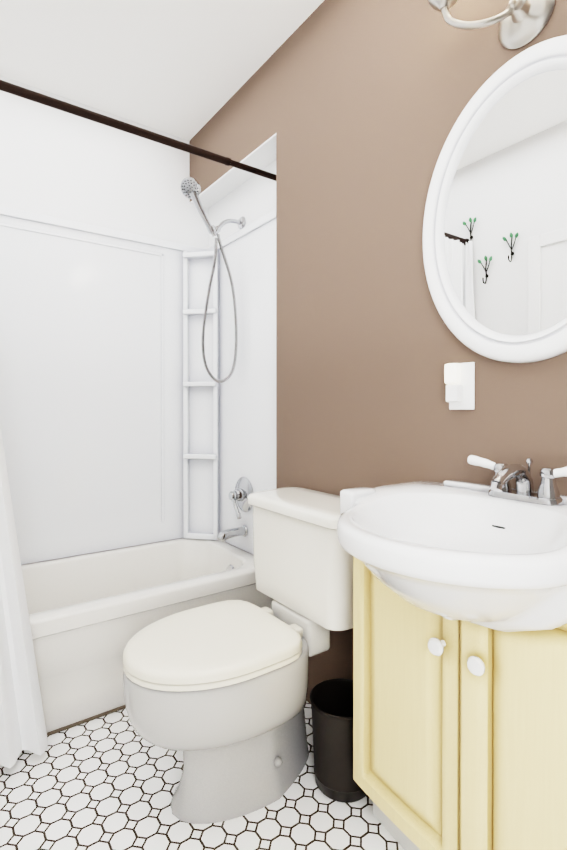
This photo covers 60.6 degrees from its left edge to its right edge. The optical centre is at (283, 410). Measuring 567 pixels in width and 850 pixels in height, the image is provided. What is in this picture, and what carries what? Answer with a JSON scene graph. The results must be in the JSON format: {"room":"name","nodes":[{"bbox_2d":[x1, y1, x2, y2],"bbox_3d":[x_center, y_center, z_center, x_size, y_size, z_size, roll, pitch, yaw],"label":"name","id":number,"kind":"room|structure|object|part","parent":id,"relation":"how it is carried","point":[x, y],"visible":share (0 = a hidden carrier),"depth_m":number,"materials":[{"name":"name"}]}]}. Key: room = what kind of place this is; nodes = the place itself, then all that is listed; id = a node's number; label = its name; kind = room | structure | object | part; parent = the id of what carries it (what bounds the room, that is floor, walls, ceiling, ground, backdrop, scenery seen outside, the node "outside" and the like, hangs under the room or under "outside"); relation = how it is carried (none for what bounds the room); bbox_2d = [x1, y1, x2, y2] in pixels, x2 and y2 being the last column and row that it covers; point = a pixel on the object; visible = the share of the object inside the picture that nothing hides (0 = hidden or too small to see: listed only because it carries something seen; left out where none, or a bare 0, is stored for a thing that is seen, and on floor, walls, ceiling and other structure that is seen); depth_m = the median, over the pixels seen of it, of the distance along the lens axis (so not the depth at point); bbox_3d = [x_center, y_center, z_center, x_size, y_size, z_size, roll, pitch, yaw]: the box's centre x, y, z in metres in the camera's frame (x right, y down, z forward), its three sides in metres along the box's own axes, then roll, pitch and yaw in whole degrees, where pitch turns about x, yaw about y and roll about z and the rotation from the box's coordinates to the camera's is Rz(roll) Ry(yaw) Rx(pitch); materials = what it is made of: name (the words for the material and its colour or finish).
{"room":"bathroom","nodes":[
{"label":"bathroom","id":0,"kind":"room"},
{"bbox_2d":[0,75,208,248],"bbox_3d":[-1.090,-0.180,2.160,1.630,2.440,0.100,0,0,-36],"label":"wall","id":1,"kind":"structure","parent":0,"point":[56,163],"depth_m":2.24,"materials":[{"name":"white paint"}]},
{"bbox_2d":[0,0,323,140],"bbox_3d":[-0.121,-1.442,0.892,1.730,0.100,3.275,0,0,-36],"label":"ceiling","id":2,"kind":"structure","parent":0,"point":[185,69],"depth_m":1.88,"materials":[{"name":"paint"}]},
{"bbox_2d":[0,701,403,849],"bbox_3d":[-0.121,1.098,0.910,1.730,0.100,3.275,0,0,-36],"label":"floor","id":3,"kind":"structure","parent":0,"point":[111,781],"depth_m":1.28,"materials":[{"name":"tile"}]},
{"bbox_2d":[0,177,275,735],"bbox_3d":[-0.824,0.012,1.878,1.528,2.059,0.669,0,0,-36],"label":"bathtub","id":4,"kind":"object","parent":3,"relation":"on","point":[138,400],"visible":0.96,"depth_m":2.21,"materials":[{"name":"plastic"}]},
{"bbox_3d":[-0.271,-0.863,2.252,0.187,0.118,0.062,0,0,-36],"label":"shower arm","id":5,"kind":"part","parent":4,"relation":"part of"},
{"bbox_3d":[-0.241,0.540,2.221,0.145,0.463,0.163,0,0,-36],"label":"valve spout","id":6,"kind":"part","parent":4,"relation":"part of","materials":[{"name":"silver metal"}]},
{"bbox_2d":[123,487,352,823],"bbox_3d":[-0.102,0.662,1.386,0.695,0.766,0.529,0,0,-36],"label":"toilet","id":7,"kind":"object","parent":3,"relation":"on","point":[216,693],"visible":0.96,"depth_m":1.28,"materials":[{"name":"white ceramic"}]},
{"bbox_3d":[-0.192,0.626,1.327,0.478,0.046,0.381,0,0,-36],"label":"seat lid","id":8,"kind":"part","parent":7,"relation":"part of","materials":[{"name":"plastic"}]},
{"bbox_3d":[-0.161,0.848,1.351,0.557,0.395,0.374,0,0,-36],"label":"bowl","id":9,"kind":"part","parent":7,"relation":"part of","materials":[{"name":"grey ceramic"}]},
{"bbox_3d":[0.089,0.496,1.528,0.217,0.436,0.519,0,0,-36],"label":"tank","id":10,"kind":"part","parent":7,"relation":"part of","materials":[{"name":"ceramic"}]},
{"bbox_2d":[310,678,366,802],"bbox_3d":[0.169,0.925,1.370,0.190,0.239,0.190,0,0,-36],"label":"trash bin","id":11,"kind":"object","parent":3,"relation":"on","point":[331,701],"visible":0.67,"depth_m":1.30,"materials":[{"name":"plastic"}]},
{"bbox_2d":[337,455,566,849],"bbox_3d":[0.347,0.575,0.952,0.492,0.944,0.688,0,0,-36],"label":"bathroom vanity","id":12,"kind":"object","parent":3,"relation":"on","point":[459,665],"visible":1,"depth_m":0.95,"materials":[{"name":"wood"}]},
{"bbox_3d":[0.273,0.632,1.114,0.046,0.646,0.335,0,0,-36],"label":"door","id":13,"kind":"part","parent":12,"relation":"part of","materials":[{"name":"yellow wood"}]},
{"bbox_2d":[337,480,566,631],"bbox_3d":[0.350,0.284,0.945,0.492,0.212,0.592,0,0,-36],"label":"sink","id":14,"kind":"object","parent":12,"relation":"in","point":[475,553],"depth_m":0.86,"materials":[{"name":"white ceramic"}]},
{"bbox_3d":[0.463,0.634,0.830,0.047,0.663,0.354,0,0,-36],"label":"door","id":15,"kind":"part","parent":12,"relation":"part of","materials":[{"name":"yellow wood"}]},
{"bbox_2d":[467,455,566,505],"bbox_3d":[0.428,0.202,0.976,0.269,0.200,0.260,0,0,-36],"label":"faucet","id":16,"kind":"object","parent":12,"relation":"on","point":[499,493],"depth_m":1.02,"materials":[{"name":"metal"}]},
{"bbox_2d":[209,160,275,246],"bbox_3d":[-0.158,-0.181,2.346,0.100,2.440,0.888,0,0,-36],"label":"wall","id":17,"kind":"structure","parent":0,"point":[252,199],"depth_m":2.28,"materials":[{"name":"white paint"}]},
{"bbox_2d":[189,0,566,703],"bbox_3d":[0.525,-0.174,1.305,0.210,2.440,3.175,0,0,-36],"label":"wall","id":18,"kind":"structure","parent":0,"point":[373,98],"depth_m":1.48,"materials":[{"name":"paint"}]},
{"bbox_2d":[190,133,275,207],"bbox_3d":[-0.213,-1.081,2.238,0.110,0.006,0.788,0,0,-36],"label":"trim","id":19,"kind":"structure","parent":18,"relation":"attached to","point":[262,156],"depth_m":2.22,"materials":[{"name":"white paint"}]},
{"bbox_2d":[444,362,474,409],"bbox_3d":[0.438,-0.062,1.217,0.033,0.118,0.072,0,0,-36],"label":"outlet","id":20,"kind":"object","parent":18,"relation":"attached to","point":[459,379],"visible":0.94,"depth_m":1.21,"materials":[{"name":"plastic"}]},
{"bbox_2d":[444,363,460,383],"bbox_3d":[0.426,-0.094,1.225,0.024,0.052,0.036,0,0,-36],"label":"shade","id":21,"kind":"object","parent":20,"relation":"attached to","point":[452,371],"depth_m":1.21,"materials":[{"name":"white plastic"}]},
{"bbox_2d":[428,0,554,48],"bbox_3d":[0.470,-0.960,1.036,0.185,0.278,0.392,0,0,-36],"label":"wall sconce","id":22,"kind":"object","parent":18,"relation":"attached to","point":[523,22],"visible":1,"depth_m":1.07,"materials":[{"name":"silver metal"}]},
{"bbox_2d":[423,35,566,362],"bbox_3d":[0.536,-0.453,1.081,0.029,0.690,0.546,0,0,-36],"label":"mirror","id":23,"kind":"object","parent":18,"relation":"attached to","point":[495,240],"visible":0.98,"depth_m":1.11,"materials":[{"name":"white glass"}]},
{"label":"glass","id":24,"kind":"part","parent":23,"relation":"part of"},
{"bbox_3d":[-0.782,-0.169,0.425,0.100,2.440,3.275,0,0,-36],"label":"wall","id":25,"kind":"structure","parent":0,"visible":0},
{"bbox_2d":[0,80,275,180],"bbox_3d":[-0.614,-0.956,1.579,1.528,0.038,0.038,0,0,-36],"label":"curtain rod","id":26,"kind":"object","parent":25,"relation":"attached to","point":[22,92],"visible":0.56,"depth_m":1.62,"materials":[{"name":"brown metal"}]},
{"bbox_2d":[0,426,47,767],"bbox_3d":[-0.927,0.046,1.302,0.540,1.940,0.075,0,0,-36],"label":"shower curtain","id":27,"kind":"object","parent":26,"relation":"hanging from","point":[22,724],"visible":1,"depth_m":1.42,"materials":[{"name":"fabric"}]}
]}

